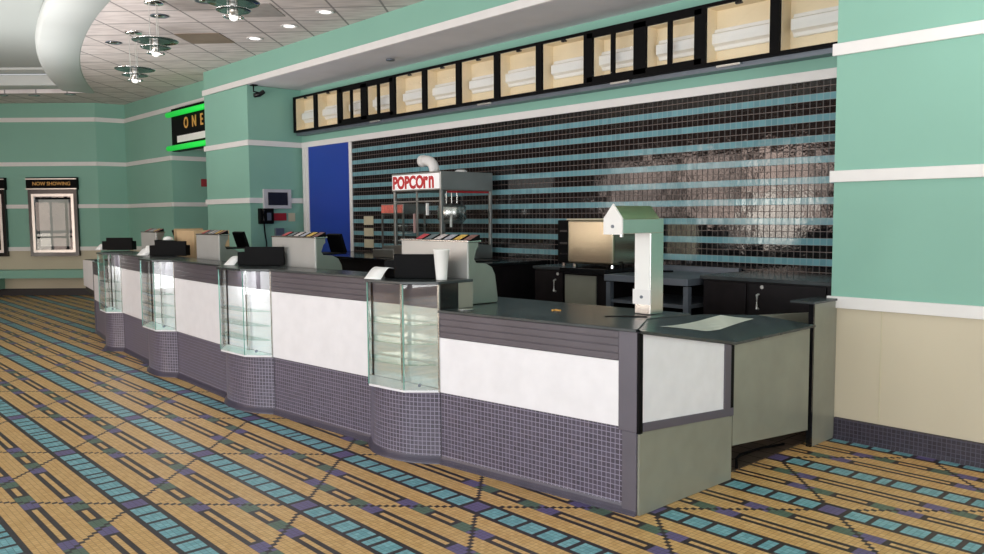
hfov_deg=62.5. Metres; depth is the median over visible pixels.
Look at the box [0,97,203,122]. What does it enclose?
trim
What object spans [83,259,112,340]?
counter
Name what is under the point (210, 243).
dispenser
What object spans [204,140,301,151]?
trim
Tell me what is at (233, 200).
trim
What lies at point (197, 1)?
recessed light
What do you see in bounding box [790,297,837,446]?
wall
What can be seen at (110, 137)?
wall
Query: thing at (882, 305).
trim
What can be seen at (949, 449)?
baseboard
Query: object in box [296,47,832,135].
box shelf
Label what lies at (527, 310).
countertop
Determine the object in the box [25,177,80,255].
case
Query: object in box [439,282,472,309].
box
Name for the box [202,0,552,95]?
trim
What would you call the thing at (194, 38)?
ceiling vent
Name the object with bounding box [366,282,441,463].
display case
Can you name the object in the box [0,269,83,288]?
bench
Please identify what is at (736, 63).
latch
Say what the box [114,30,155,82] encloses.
pendant lamp
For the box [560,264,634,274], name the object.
countertop
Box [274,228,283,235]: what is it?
junction box
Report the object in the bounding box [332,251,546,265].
countertop
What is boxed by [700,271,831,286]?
countertop
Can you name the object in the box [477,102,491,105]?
latch
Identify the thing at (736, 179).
wall
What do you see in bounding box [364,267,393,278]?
paper
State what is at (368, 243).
wall plate
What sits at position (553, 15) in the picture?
ceiling
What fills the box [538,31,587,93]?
box
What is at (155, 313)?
glass shelf
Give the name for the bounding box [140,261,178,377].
display case
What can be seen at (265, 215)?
wall telephone
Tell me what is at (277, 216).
notice
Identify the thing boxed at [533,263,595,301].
bar cabinet
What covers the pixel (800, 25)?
box
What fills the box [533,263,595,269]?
countertop
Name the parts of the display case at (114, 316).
edge trim, cove skirting, shelf post, edge trim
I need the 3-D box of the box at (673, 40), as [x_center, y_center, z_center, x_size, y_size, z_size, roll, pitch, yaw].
[1.756,-2.235,7.766,0.196,0.560,0.700,-4,6,-42]
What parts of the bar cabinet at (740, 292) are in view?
door, handle, door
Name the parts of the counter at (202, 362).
panel, cove skirting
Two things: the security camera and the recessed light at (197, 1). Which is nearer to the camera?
the recessed light at (197, 1)
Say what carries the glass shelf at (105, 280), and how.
attached to the display case at (114, 316)
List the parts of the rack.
corner post, sign panel, corner post, corner post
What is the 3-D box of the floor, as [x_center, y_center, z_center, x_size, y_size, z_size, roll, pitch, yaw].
[-4.133,1.240,6.487,16.500,0.106,33.000,-4,6,-42]
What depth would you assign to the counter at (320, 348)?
6.29 m
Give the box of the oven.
[558,218,634,267]
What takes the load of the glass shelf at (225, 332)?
attached to the display case at (250, 369)
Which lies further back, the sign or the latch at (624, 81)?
the sign
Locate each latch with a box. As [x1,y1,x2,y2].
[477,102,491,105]
[610,80,630,84]
[716,62,740,67]
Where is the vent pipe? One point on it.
(423, 160)
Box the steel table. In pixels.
[604,265,741,340]
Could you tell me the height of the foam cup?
0.204 m
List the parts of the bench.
leg, seat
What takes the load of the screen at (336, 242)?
on the countertop at (527, 310)
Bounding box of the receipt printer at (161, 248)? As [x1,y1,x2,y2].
[149,241,189,255]
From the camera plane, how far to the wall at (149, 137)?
16.45 m
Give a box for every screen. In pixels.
[232,231,249,246]
[262,189,291,208]
[326,234,346,252]
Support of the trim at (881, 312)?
attached to the wall at (922, 104)
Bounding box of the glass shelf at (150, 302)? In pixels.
[143,300,172,305]
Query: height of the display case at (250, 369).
1.202 m
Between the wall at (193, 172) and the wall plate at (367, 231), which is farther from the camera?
the wall at (193, 172)
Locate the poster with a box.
[39,199,70,245]
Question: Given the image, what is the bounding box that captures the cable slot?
[606,315,647,316]
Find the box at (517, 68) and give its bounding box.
[496,42,542,100]
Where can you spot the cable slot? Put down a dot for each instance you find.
(624, 315)
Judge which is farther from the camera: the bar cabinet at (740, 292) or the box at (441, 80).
the box at (441, 80)
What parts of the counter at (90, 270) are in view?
wing panel, post, cove skirting, panel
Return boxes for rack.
[381,204,425,248]
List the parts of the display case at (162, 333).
edge trim, shelf post, cove skirting, edge trim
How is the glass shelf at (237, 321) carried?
attached to the display case at (250, 369)
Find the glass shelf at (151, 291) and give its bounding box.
[143,289,172,294]
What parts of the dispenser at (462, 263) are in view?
plate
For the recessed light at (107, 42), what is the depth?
11.28 m
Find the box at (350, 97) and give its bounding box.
[338,82,363,125]
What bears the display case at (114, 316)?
on the floor
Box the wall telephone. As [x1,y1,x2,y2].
[258,208,273,246]
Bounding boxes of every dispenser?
[141,228,165,248]
[196,230,243,261]
[271,232,345,269]
[400,234,499,303]
[603,204,663,314]
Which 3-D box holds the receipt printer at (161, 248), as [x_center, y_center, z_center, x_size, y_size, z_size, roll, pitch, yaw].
[-3.645,-0.324,9.161,0.450,0.166,0.160,0,4,5]
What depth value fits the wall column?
13.01 m
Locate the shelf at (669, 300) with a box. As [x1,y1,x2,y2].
[612,294,702,308]
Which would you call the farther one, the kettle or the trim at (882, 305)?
the kettle
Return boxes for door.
[302,142,353,251]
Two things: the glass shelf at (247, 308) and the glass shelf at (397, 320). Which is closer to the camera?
the glass shelf at (397, 320)
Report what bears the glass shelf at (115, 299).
attached to the display case at (114, 316)
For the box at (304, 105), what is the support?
on the box shelf at (822, 53)
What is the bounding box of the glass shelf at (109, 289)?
[101,288,120,291]
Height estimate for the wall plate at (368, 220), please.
0.129 m
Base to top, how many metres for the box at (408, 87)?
0.560 m
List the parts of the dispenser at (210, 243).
plate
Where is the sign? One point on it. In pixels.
(188, 121)
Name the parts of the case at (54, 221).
silver frame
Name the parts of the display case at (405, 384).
pane, edge trim, shelf post, cove skirting, edge trim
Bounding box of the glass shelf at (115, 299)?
[101,297,120,301]
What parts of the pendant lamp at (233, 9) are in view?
bulb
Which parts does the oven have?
lid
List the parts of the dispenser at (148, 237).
plate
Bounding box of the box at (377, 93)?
[363,75,394,121]
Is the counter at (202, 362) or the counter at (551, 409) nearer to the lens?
the counter at (551, 409)
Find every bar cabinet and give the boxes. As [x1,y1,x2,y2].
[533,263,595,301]
[700,271,831,344]
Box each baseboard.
[0,288,91,295]
[832,417,983,468]
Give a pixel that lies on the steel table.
(682, 287)
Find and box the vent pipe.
[417,155,439,171]
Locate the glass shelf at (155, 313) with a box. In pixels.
[143,310,172,317]
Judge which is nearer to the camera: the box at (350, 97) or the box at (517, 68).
the box at (517, 68)
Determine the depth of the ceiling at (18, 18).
11.73 m
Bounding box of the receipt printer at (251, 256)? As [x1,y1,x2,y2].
[237,247,284,265]
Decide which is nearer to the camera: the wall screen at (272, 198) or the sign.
the wall screen at (272, 198)
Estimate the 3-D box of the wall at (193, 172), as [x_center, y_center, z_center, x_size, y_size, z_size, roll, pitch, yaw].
[-5.068,-1.655,17.037,2.950,4.100,0.200,-4,6,-42]
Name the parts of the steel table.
leg, leg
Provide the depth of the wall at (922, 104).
5.54 m
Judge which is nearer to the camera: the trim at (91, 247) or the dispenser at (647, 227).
the dispenser at (647, 227)
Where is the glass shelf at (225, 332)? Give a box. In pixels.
[222,331,238,334]
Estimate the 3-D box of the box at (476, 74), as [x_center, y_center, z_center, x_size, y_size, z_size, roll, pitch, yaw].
[-0.113,-2.376,9.801,0.196,0.560,0.695,-4,6,-42]
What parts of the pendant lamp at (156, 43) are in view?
rod, bulb, rod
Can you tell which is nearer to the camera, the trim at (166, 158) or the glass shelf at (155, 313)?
the glass shelf at (155, 313)
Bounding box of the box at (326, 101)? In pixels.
[315,87,338,129]
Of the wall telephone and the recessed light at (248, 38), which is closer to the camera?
the recessed light at (248, 38)
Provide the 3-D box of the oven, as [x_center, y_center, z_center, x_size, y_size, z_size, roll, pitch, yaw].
[1.110,-0.350,8.146,0.596,0.478,0.760,-4,6,-42]
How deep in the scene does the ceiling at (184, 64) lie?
11.03 m
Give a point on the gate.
(798, 317)
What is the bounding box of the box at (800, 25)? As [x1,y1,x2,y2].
[774,0,838,55]
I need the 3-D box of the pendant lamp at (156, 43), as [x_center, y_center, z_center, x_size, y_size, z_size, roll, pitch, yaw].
[-3.829,-2.817,9.203,0.506,0.617,0.506,-4,6,-42]
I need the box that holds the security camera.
[250,84,264,97]
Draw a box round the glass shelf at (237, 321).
[222,318,268,325]
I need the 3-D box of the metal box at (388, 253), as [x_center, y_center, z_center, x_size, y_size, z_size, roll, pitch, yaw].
[-1.274,-0.303,10.269,0.260,0.098,0.460,-4,6,-42]
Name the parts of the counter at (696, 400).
white panel, panel, panel frame, hanging panel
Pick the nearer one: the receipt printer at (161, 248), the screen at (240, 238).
the screen at (240, 238)
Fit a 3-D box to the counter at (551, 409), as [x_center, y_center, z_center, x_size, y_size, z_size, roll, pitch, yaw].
[0.493,0.747,5.204,1.490,1.017,0.868,3,6,40]
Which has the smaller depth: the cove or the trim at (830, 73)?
the trim at (830, 73)
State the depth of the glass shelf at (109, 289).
10.20 m
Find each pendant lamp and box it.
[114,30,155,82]
[131,0,178,56]
[205,0,260,20]
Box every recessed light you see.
[105,41,121,44]
[150,14,168,18]
[194,0,207,3]
[246,37,262,40]
[281,24,297,27]
[316,9,333,14]
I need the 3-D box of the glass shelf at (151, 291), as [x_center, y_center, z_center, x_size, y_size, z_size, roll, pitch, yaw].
[-3.597,0.162,8.622,0.152,0.006,0.822,-4,6,-39]
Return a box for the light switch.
[288,213,294,220]
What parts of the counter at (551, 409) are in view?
panel, cove skirting, post, corner trim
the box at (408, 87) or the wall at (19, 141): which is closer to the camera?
the box at (408, 87)
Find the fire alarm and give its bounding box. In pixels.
[201,179,206,186]
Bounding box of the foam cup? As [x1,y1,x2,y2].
[433,249,449,279]
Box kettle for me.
[437,204,465,226]
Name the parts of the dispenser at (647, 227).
plate, plate, arm, post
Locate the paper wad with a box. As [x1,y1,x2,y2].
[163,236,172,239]
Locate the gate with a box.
[761,312,808,322]
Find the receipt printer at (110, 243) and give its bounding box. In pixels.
[102,238,136,249]
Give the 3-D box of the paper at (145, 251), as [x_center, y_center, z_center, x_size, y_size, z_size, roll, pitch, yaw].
[-3.944,-0.311,9.424,0.243,0.106,0.254,1,5,19]
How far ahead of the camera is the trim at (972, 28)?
5.41 m
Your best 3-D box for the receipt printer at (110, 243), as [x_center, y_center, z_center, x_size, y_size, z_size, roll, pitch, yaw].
[-5.051,-0.451,10.973,0.450,0.166,0.160,0,4,5]
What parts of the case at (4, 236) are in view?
silver frame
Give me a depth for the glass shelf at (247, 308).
6.99 m
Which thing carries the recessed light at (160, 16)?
in the ceiling at (184, 64)
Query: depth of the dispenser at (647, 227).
4.96 m
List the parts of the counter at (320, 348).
panel, cove skirting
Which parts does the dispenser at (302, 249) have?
plate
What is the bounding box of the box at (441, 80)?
[424,60,459,111]
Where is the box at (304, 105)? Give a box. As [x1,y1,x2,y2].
[293,93,316,132]
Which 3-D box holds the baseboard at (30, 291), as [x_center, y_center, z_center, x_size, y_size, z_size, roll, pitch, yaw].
[-11.419,0.334,17.511,6.001,0.150,0.020,0,4,0]
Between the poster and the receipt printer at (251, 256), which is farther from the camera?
the poster
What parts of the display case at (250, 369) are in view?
edge trim, shelf post, cove skirting, edge trim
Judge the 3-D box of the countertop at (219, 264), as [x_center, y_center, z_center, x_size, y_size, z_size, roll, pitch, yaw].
[-2.698,-0.139,7.878,0.665,0.018,7.001,-4,6,-41]
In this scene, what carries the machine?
on the counter at (515, 278)
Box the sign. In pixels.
[165,101,205,151]
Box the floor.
[0,295,983,553]
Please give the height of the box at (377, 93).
0.560 m
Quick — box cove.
[0,67,59,89]
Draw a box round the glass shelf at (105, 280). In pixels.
[100,279,118,282]
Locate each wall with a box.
[0,103,100,288]
[94,103,129,258]
[124,81,206,245]
[182,150,207,229]
[203,0,983,442]
[301,0,836,274]
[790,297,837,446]
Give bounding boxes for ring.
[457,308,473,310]
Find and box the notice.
[274,213,286,220]
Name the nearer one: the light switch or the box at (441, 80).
the box at (441, 80)
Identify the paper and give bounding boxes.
[137,246,149,254]
[224,256,237,264]
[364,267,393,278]
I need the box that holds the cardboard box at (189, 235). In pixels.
[174,228,229,257]
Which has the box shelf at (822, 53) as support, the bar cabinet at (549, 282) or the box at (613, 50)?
the box at (613, 50)
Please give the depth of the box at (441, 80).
10.43 m
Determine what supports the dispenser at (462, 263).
on the countertop at (527, 310)
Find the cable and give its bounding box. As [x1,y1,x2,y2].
[735,443,784,468]
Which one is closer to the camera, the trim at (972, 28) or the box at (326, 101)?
the trim at (972, 28)
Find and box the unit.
[560,264,634,307]
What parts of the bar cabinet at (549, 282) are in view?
door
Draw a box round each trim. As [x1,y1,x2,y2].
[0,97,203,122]
[0,156,205,166]
[6,202,207,208]
[9,246,141,250]
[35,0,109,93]
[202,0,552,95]
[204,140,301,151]
[206,198,302,204]
[301,67,836,147]
[827,296,983,319]
[829,164,983,181]
[832,20,983,55]
[878,312,882,423]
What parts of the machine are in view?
corner post, door handle, sign panel, rail, door handle, corner post, corner post, corner post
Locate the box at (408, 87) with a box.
[392,68,425,116]
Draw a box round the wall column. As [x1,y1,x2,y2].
[204,85,303,251]
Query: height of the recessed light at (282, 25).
0.016 m
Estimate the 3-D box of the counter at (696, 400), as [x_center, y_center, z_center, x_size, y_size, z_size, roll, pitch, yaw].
[1.405,0.736,5.155,1.950,1.034,0.390,-4,6,-42]
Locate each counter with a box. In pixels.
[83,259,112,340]
[121,255,153,364]
[174,262,229,397]
[271,271,373,441]
[332,251,546,299]
[439,313,681,516]
[636,314,815,515]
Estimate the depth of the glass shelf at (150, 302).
8.60 m
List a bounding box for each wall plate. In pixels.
[364,216,373,224]
[364,228,373,235]
[364,239,373,247]
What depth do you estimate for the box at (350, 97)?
11.89 m
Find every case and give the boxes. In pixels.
[0,178,9,255]
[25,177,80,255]
[97,254,124,351]
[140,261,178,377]
[218,269,275,413]
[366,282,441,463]
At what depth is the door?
12.69 m
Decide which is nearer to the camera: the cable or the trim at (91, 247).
the cable
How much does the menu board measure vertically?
0.560 m
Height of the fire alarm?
0.150 m
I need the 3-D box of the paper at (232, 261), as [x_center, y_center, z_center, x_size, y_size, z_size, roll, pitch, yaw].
[-2.316,-0.151,7.353,0.130,0.076,0.198,2,5,27]
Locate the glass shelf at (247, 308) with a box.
[221,305,265,311]
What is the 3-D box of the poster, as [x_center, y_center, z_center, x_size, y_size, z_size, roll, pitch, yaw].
[-9.380,-1.160,17.376,0.640,1.000,0.006,0,4,0]
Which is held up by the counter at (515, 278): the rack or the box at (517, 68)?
the rack
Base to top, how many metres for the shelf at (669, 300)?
0.030 m
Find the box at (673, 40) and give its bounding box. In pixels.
[639,5,701,77]
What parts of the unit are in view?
panel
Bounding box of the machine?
[392,171,492,258]
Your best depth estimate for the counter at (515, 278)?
9.14 m
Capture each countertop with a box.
[92,261,689,332]
[96,251,472,284]
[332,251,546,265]
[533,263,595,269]
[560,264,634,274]
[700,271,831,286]
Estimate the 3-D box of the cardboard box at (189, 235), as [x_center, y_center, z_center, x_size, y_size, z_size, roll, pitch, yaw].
[-3.458,-0.336,9.686,0.460,0.485,0.556,-4,6,-42]
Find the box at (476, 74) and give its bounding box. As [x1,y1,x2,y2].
[458,52,498,106]
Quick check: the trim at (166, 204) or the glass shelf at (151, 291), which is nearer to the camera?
the glass shelf at (151, 291)
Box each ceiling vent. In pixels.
[174,33,234,43]
[238,3,284,16]
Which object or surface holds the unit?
on the floor
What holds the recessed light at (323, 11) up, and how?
in the ceiling at (184, 64)
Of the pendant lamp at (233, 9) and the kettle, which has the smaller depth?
the pendant lamp at (233, 9)
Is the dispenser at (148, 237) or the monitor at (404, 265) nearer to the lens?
the monitor at (404, 265)
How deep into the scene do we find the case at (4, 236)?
17.33 m
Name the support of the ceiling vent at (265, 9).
in the ceiling at (184, 64)
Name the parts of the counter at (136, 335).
panel, cove skirting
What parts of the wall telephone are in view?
cord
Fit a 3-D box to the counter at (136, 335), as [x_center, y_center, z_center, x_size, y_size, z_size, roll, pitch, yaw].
[-3.862,0.335,9.816,1.021,1.204,1.228,-4,6,-42]
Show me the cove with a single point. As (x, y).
(7, 82)
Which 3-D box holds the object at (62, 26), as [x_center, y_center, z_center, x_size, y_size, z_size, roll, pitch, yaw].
[-0.419,-3.045,6.411,23.596,0.270,3.465,4,6,44]
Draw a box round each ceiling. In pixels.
[0,0,43,67]
[0,0,423,104]
[247,0,680,89]
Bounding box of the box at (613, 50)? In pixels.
[587,19,646,85]
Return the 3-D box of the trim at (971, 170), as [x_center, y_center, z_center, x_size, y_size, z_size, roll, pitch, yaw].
[5.562,-0.493,2.494,0.025,0.083,9.205,-4,6,-42]
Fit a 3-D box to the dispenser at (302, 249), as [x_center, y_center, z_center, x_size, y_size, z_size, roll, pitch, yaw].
[-1.626,-0.162,7.196,0.312,0.481,0.790,-4,6,-42]
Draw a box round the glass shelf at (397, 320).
[369,316,429,324]

